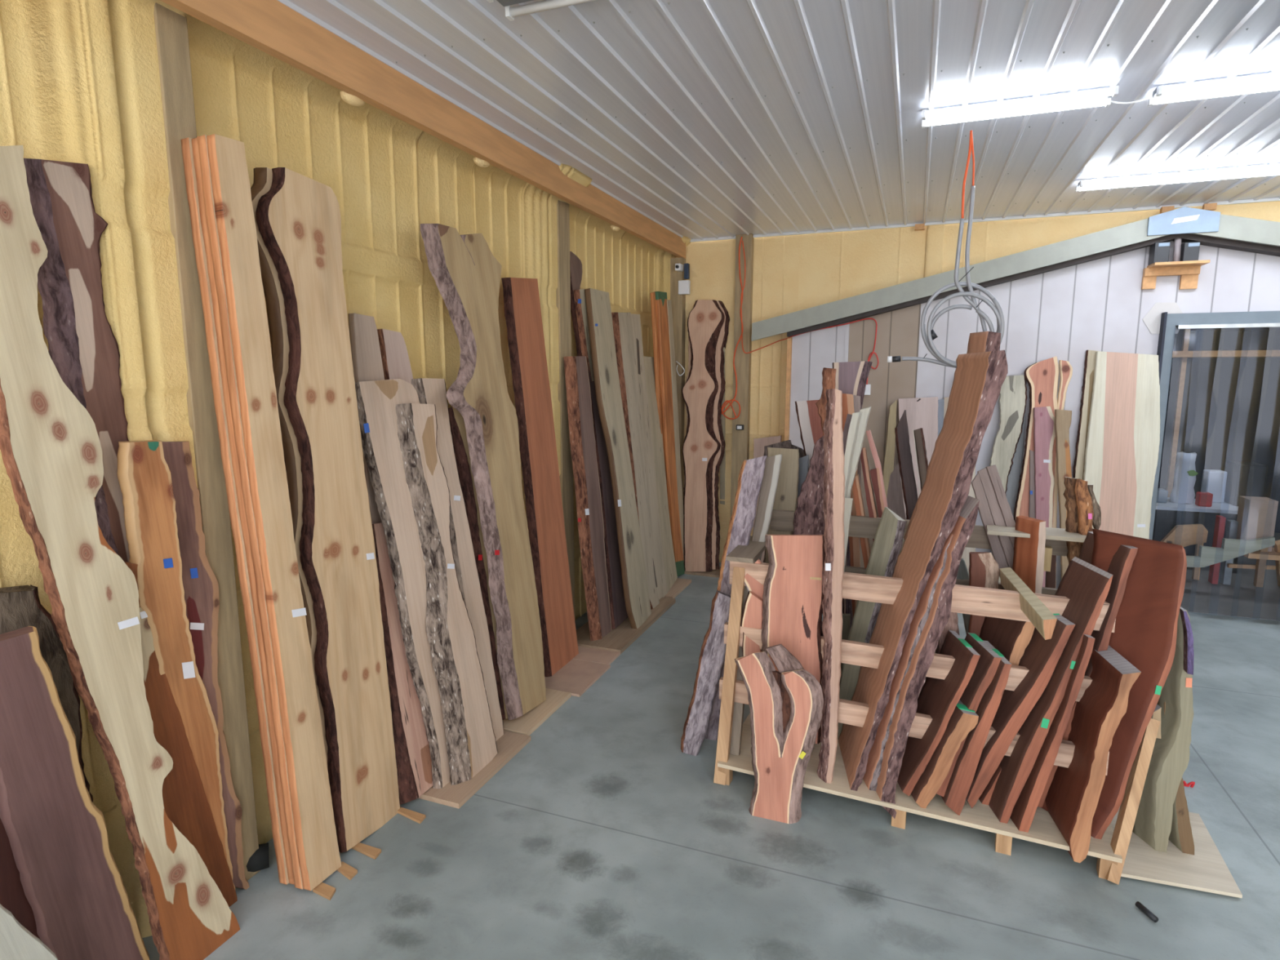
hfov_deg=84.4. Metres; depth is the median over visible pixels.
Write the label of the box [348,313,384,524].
wood board
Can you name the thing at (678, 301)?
trim
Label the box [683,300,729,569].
live edge slab
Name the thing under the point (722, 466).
wood board
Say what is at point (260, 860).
bag
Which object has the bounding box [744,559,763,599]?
live edge slab
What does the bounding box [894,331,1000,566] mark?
live edge slab
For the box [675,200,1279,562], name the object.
wall
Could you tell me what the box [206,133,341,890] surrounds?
board
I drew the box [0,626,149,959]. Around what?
live edge slab
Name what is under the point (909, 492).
wood board
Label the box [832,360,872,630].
live edge slab
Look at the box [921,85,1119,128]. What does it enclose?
ceiling light
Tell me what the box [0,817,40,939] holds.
live edge slab
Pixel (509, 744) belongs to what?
plywood sheet
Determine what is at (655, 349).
strip
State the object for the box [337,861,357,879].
wood shim
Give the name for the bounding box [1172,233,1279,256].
trim
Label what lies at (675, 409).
wood board
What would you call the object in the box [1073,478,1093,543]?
slab
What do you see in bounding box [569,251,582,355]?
live edge slab
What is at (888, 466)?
wood board
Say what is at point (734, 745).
rack
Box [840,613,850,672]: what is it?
wood board
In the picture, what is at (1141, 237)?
trim
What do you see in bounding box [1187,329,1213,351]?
storage bin
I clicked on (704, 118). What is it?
ceiling
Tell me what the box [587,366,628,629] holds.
wood board
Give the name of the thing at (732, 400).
extension cord
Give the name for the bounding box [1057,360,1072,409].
live edge slab
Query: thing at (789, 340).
trim
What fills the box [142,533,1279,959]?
floor
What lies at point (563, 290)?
trim
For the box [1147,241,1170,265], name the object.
speaker
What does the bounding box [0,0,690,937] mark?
wall
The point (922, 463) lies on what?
wood board
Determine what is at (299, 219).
live edge slab
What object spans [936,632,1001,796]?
wood board
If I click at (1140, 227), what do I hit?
roof beam
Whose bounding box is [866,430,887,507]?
wood board
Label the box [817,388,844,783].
live edge slab
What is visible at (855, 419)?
wood board
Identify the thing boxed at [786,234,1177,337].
trim
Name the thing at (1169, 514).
workbench
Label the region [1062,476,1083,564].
slab
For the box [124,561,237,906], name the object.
live edge slab
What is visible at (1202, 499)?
box
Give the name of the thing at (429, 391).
live edge slab
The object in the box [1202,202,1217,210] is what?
trim
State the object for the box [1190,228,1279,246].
trim
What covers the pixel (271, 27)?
ceiling beam
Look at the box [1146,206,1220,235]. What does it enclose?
plate
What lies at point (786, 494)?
live edge slab
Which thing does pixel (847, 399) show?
wood board
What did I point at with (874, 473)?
wood board
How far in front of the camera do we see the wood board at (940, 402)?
8.90 m
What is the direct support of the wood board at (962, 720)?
on the rack
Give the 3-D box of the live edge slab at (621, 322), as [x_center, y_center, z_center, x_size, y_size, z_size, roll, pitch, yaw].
[-0.089,-0.232,8.423,0.436,3.524,0.876,-5,10,-32]
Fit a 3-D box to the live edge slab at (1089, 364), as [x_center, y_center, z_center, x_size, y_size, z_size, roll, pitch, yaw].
[5.309,0.011,8.428,0.271,3.081,0.260,3,9,21]
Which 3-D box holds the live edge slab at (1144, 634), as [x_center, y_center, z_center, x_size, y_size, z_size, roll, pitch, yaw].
[2.686,1.198,4.154,0.335,1.756,0.647,-4,9,-26]
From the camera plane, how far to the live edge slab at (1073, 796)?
3.96 m
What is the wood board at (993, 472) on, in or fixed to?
on the rack
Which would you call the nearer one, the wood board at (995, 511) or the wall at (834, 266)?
the wood board at (995, 511)
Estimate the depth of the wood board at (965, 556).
8.83 m
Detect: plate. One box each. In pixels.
[1142,302,1182,333]
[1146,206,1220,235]
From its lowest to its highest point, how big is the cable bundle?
0.209 m
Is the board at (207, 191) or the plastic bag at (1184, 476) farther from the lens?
the plastic bag at (1184, 476)
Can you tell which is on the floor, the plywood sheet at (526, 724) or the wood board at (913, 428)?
the plywood sheet at (526, 724)
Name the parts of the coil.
cord, cord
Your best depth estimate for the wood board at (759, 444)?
9.94 m
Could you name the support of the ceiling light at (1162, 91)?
attached to the ceiling
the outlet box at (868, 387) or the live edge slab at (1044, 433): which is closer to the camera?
the live edge slab at (1044, 433)
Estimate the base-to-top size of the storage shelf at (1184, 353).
3.522 m
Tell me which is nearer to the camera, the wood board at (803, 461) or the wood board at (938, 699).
the wood board at (938, 699)
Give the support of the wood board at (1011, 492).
on the floor
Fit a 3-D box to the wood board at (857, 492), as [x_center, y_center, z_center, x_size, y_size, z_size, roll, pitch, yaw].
[1.856,0.893,5.612,0.471,1.868,0.148,6,11,37]
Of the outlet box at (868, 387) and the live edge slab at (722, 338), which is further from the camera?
the live edge slab at (722, 338)
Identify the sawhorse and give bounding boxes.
[1226,539,1279,586]
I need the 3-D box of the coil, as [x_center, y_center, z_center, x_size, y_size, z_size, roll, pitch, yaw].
[2.109,-1.545,4.811,0.732,1.565,0.155,3,9,21]
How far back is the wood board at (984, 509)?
5.08 m
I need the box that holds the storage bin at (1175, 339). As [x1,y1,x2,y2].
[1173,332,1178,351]
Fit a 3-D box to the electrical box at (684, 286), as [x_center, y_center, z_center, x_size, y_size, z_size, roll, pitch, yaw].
[0.627,-2.724,9.998,0.155,0.190,0.081,3,9,21]
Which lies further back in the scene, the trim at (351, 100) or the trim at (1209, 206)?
the trim at (1209, 206)
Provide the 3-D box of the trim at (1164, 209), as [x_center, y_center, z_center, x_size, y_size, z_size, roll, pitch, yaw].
[5.990,-3.069,8.029,0.113,0.065,0.081,3,9,21]
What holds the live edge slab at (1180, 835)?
on the plywood sheet at (1205, 870)
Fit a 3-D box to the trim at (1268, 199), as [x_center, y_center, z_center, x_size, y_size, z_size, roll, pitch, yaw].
[6.326,-3.092,7.923,12.312,0.034,0.036,3,9,21]
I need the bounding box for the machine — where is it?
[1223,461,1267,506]
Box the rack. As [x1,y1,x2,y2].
[713,509,1159,884]
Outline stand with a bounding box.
[1160,524,1208,580]
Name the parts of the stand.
leg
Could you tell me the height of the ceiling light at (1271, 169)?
0.071 m
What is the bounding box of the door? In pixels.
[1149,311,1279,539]
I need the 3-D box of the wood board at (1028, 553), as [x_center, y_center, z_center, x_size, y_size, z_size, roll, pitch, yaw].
[2.643,1.092,4.881,0.080,1.672,0.295,-2,9,-16]
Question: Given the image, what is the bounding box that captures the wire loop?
[675,360,684,376]
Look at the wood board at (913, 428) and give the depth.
5.71 m
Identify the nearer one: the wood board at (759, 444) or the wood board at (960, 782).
the wood board at (960, 782)
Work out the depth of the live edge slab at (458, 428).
5.51 m
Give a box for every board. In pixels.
[181,137,288,884]
[191,137,294,884]
[196,134,303,888]
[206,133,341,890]
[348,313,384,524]
[377,328,413,383]
[501,277,578,676]
[573,288,594,381]
[584,288,651,629]
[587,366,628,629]
[631,313,667,599]
[643,355,677,591]
[666,299,684,560]
[720,346,725,504]
[751,454,782,561]
[752,435,781,563]
[796,454,808,506]
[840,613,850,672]
[842,393,860,617]
[843,413,852,456]
[844,412,862,497]
[844,497,853,572]
[847,406,871,497]
[851,395,861,623]
[852,474,871,568]
[860,447,877,541]
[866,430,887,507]
[870,467,919,697]
[882,400,897,497]
[886,462,906,519]
[894,409,926,688]
[897,630,980,795]
[911,699,978,808]
[912,428,935,653]
[913,427,939,653]
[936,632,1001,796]
[937,399,944,435]
[941,640,1011,815]
[943,396,949,418]
[961,466,975,573]
[965,613,1075,808]
[971,472,1008,590]
[977,466,1013,568]
[978,764,1001,804]
[979,616,1035,665]
[986,464,1015,550]
[988,556,1113,823]
[999,567,1057,639]
[1005,400,1026,518]
[1009,634,1095,832]
[1012,515,1045,594]
[1028,449,1035,518]
[1037,531,1137,807]
[1044,555,1056,588]
[1151,704,1161,738]
[1163,701,1165,715]
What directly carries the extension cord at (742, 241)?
hanging from the wall at (834, 266)
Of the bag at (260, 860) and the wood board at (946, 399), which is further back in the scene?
the wood board at (946, 399)
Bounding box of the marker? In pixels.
[1135,901,1158,922]
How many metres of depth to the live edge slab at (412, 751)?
4.62 m
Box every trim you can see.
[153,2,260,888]
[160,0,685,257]
[339,91,364,106]
[473,157,489,167]
[555,200,574,615]
[610,225,620,231]
[670,257,685,499]
[689,197,1279,242]
[730,233,754,517]
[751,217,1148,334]
[751,232,1170,341]
[784,337,792,440]
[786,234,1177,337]
[844,321,849,362]
[915,223,924,231]
[1160,205,1174,213]
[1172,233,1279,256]
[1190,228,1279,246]
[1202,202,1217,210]
[1218,213,1279,237]
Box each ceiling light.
[486,0,595,21]
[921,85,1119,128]
[1075,163,1279,192]
[1146,71,1279,106]
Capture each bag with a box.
[246,842,269,871]
[1169,451,1197,504]
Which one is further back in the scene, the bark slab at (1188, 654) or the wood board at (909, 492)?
the wood board at (909, 492)
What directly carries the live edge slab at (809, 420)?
on the rack
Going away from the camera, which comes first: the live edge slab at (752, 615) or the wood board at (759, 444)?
the live edge slab at (752, 615)
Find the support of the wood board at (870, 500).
on the rack
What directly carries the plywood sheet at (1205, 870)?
on the floor
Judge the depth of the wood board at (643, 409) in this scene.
8.82 m
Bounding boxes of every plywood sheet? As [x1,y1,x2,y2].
[417,730,531,808]
[502,688,571,735]
[663,577,691,598]
[684,566,720,577]
[1111,807,1242,897]
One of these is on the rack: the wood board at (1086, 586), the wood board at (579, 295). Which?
the wood board at (1086, 586)
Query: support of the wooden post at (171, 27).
attached to the wall at (80, 79)
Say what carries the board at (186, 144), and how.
on the floor
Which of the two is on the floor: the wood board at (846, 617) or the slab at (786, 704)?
the slab at (786, 704)
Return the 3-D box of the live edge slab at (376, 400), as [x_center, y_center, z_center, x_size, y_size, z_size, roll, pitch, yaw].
[-1.484,0.696,4.821,0.479,2.744,0.642,3,9,20]
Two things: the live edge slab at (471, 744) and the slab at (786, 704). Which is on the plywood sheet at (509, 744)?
the live edge slab at (471, 744)
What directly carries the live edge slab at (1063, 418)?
on the floor
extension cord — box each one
[721,236,743,419]
[740,240,790,353]
[790,318,878,384]
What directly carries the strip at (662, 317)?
on the floor
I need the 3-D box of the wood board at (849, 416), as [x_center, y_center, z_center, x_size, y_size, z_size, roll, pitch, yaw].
[1.493,0.690,5.300,0.092,2.358,0.300,3,9,22]
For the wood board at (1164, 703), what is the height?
0.435 m
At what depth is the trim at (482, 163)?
5.47 m
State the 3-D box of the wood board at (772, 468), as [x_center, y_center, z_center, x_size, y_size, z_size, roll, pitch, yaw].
[0.849,0.888,5.589,0.540,2.188,0.125,-3,9,-19]
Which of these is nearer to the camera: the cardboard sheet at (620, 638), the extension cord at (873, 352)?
the cardboard sheet at (620, 638)
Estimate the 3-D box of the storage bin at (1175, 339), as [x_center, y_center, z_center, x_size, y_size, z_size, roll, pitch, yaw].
[8.658,-2.272,11.557,0.105,0.338,0.486,3,9,21]
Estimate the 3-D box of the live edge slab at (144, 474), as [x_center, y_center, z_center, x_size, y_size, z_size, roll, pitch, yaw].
[-2.244,1.041,3.471,0.099,2.494,0.388,2,9,16]
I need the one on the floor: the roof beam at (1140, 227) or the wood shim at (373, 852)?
the wood shim at (373, 852)
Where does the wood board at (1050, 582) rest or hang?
on the rack
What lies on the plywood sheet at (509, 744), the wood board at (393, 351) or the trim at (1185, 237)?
the wood board at (393, 351)
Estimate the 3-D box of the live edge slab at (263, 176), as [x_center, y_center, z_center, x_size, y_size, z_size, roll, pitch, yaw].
[-1.866,0.262,4.099,0.284,3.894,0.554,3,9,21]
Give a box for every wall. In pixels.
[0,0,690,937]
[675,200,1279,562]
[789,240,1182,588]
[1157,327,1279,533]
[1175,242,1279,313]
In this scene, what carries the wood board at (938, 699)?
on the rack
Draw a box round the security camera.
[675,263,683,271]
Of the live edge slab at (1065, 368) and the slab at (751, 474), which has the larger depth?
the live edge slab at (1065, 368)
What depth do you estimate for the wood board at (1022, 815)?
4.05 m
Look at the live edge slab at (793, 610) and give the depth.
4.79 m
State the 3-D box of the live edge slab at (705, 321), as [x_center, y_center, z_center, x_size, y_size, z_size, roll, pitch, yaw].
[0.847,-0.618,10.009,0.610,3.824,0.630,3,9,20]
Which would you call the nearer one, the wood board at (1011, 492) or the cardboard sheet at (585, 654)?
the cardboard sheet at (585, 654)
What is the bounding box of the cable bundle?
[684,262,689,279]
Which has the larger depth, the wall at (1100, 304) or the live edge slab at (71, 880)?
the wall at (1100, 304)
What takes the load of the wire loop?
attached to the wall at (80, 79)
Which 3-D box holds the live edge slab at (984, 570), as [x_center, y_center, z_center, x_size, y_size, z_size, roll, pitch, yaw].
[2.361,1.219,4.877,0.240,1.436,0.197,3,9,21]
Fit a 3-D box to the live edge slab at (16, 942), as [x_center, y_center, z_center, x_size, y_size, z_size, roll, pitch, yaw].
[-2.222,2.016,2.699,0.137,1.421,0.614,2,9,16]
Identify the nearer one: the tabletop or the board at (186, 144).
the board at (186, 144)
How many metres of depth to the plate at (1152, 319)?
8.04 m
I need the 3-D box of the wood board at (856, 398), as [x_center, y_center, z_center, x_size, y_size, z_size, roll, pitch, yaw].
[1.827,0.532,5.952,0.088,2.474,0.337,0,8,-1]
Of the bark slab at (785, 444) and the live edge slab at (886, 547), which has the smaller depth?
the live edge slab at (886, 547)
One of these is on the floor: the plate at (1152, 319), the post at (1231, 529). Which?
the post at (1231, 529)
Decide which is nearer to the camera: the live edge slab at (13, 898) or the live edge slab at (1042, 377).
the live edge slab at (13, 898)
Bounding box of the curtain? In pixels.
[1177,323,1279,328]
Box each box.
[678,280,690,294]
[736,424,743,430]
[864,384,871,395]
[1155,488,1168,502]
[1200,469,1227,502]
[1235,495,1278,551]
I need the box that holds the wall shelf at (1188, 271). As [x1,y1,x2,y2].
[1141,259,1210,289]
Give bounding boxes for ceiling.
[277,0,1279,239]
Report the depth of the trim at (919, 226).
8.93 m
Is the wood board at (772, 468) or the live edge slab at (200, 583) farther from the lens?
the wood board at (772, 468)
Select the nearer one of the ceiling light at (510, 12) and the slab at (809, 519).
the ceiling light at (510, 12)
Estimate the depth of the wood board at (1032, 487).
8.49 m
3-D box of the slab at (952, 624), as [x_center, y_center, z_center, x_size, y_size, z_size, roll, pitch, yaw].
[2.096,1.393,4.726,0.137,1.139,0.329,-5,10,-31]
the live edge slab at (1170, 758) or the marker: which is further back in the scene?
the live edge slab at (1170, 758)
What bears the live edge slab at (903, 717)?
on the rack
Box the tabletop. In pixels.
[1186,536,1275,567]
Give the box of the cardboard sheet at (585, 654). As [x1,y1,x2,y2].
[573,645,620,665]
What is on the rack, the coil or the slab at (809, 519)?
the slab at (809, 519)
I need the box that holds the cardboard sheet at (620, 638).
[576,597,675,653]
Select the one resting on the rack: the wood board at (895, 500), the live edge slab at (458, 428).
the wood board at (895, 500)
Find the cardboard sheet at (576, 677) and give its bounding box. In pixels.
[544,658,610,697]
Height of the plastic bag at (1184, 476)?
0.772 m
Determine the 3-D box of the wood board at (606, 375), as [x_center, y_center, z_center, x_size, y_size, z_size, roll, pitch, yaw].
[-0.239,-0.219,7.762,0.686,3.669,0.581,5,10,28]
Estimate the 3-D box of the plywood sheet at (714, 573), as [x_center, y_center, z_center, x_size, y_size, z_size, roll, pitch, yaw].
[0.887,1.294,10.134,0.729,0.032,0.454,3,9,21]
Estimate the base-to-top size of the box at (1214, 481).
0.472 m
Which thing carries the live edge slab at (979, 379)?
on the rack
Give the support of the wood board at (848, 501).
on the rack
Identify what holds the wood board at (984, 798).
on the rack
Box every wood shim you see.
[312,882,335,900]
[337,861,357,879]
[351,842,381,859]
[397,806,426,823]
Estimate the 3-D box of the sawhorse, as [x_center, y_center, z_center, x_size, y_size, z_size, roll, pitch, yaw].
[8.137,1.100,9.181,0.729,0.750,0.666,3,9,21]
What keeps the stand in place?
on the floor
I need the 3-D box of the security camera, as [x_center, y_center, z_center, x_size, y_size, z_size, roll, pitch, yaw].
[0.548,-2.991,9.941,0.081,0.097,0.170,3,9,21]
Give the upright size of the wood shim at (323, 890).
0.018 m
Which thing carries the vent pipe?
on the wall shelf at (1188, 271)
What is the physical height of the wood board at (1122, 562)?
1.626 m
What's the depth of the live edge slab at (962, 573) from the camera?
5.26 m
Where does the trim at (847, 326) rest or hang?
attached to the wall at (1100, 304)
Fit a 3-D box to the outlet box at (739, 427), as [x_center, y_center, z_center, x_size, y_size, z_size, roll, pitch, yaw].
[1.420,-0.748,10.031,0.104,0.071,0.073,3,9,21]
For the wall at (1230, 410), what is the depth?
12.58 m
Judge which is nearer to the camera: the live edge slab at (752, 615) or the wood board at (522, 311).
the live edge slab at (752, 615)
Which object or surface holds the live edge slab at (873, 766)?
on the rack
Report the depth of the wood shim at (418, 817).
4.50 m
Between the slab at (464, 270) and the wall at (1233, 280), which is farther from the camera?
the wall at (1233, 280)
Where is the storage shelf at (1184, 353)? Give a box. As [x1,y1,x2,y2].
[1165,328,1279,497]
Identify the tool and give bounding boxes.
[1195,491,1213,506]
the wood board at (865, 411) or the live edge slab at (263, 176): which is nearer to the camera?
the live edge slab at (263, 176)
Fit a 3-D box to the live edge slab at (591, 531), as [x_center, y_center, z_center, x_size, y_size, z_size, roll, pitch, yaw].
[-0.558,0.216,7.300,0.374,2.962,0.619,3,9,21]
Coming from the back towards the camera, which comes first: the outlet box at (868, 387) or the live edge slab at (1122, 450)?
the outlet box at (868, 387)
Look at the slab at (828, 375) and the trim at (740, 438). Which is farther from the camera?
the trim at (740, 438)
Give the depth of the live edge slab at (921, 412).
8.96 m
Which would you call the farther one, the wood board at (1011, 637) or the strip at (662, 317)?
the strip at (662, 317)
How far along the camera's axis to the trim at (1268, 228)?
7.42 m
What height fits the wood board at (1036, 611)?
0.124 m
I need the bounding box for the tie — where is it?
[1182,780,1195,787]
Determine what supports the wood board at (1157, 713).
on the live edge slab at (1170, 758)
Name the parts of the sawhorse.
leg, leg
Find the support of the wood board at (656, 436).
on the plywood sheet at (679, 584)
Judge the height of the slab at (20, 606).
2.081 m
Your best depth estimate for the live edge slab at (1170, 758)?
4.09 m
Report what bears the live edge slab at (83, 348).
on the floor
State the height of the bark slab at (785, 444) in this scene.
1.094 m
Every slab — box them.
[0,145,239,959]
[0,584,93,802]
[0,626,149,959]
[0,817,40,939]
[0,903,57,959]
[23,158,129,561]
[116,440,237,897]
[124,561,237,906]
[161,441,249,889]
[250,167,328,763]
[255,167,399,853]
[355,378,449,789]
[371,523,433,804]
[395,403,497,785]
[411,377,503,741]
[420,223,546,719]
[448,407,507,719]
[564,355,612,640]
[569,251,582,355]
[611,312,659,609]
[680,590,730,755]
[681,299,724,571]
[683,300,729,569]
[704,455,767,740]
[734,644,823,823]
[740,591,763,656]
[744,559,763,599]
[761,534,825,743]
[763,440,804,562]
[765,447,799,563]
[793,435,824,636]
[795,400,822,470]
[815,367,836,613]
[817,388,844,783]
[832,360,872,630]
[837,506,906,739]
[838,350,1008,791]
[862,533,953,791]
[875,495,979,817]
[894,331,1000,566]
[897,396,937,515]
[937,612,959,652]
[956,558,970,634]
[968,551,999,636]
[989,374,1026,582]
[1013,356,1058,573]
[1033,406,1055,586]
[1041,528,1186,839]
[1044,645,1141,862]
[1054,408,1071,579]
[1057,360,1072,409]
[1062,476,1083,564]
[1072,350,1097,479]
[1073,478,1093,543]
[1083,351,1159,539]
[1087,484,1101,529]
[1132,609,1194,852]
[1168,777,1194,854]
[1179,606,1194,675]
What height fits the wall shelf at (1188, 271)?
0.271 m
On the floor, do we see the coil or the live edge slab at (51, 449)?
the live edge slab at (51, 449)
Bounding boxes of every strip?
[650,291,667,493]
[654,291,684,576]
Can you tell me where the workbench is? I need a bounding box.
[1152,497,1238,568]
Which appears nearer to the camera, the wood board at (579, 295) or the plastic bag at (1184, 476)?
the wood board at (579, 295)
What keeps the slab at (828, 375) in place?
on the rack
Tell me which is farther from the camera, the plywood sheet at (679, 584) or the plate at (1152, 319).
the plywood sheet at (679, 584)
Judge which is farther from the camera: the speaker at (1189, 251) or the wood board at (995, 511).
the speaker at (1189, 251)
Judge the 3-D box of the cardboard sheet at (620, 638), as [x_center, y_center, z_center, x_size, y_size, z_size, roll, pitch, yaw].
[-0.188,1.597,8.044,0.664,0.049,1.766,3,9,21]
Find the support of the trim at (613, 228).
attached to the wall at (80, 79)
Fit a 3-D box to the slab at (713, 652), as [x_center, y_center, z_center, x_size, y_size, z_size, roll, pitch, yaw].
[0.501,1.433,5.235,0.403,1.220,0.178,-3,9,-21]
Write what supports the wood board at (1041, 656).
on the rack
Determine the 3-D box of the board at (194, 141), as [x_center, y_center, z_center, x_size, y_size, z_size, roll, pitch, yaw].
[-1.965,0.284,3.698,0.255,3.889,0.251,3,9,21]
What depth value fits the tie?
4.83 m
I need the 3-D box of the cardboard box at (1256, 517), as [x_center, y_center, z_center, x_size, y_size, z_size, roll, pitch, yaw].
[8.001,0.564,9.181,0.290,0.658,0.324,3,9,21]
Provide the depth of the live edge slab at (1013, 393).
8.59 m
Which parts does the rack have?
post, post, rail, rail, rail, rail, rail, post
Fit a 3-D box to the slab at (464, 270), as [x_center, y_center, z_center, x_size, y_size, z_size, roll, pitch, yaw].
[-1.154,0.017,5.547,0.497,3.852,0.909,3,9,21]
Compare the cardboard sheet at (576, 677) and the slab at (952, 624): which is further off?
the cardboard sheet at (576, 677)
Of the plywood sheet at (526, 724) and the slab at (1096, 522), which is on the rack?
the slab at (1096, 522)
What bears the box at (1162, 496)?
on the workbench
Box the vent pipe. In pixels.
[1173,237,1181,261]
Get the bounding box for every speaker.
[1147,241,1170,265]
[1180,241,1199,261]
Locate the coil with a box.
[887,130,1004,368]

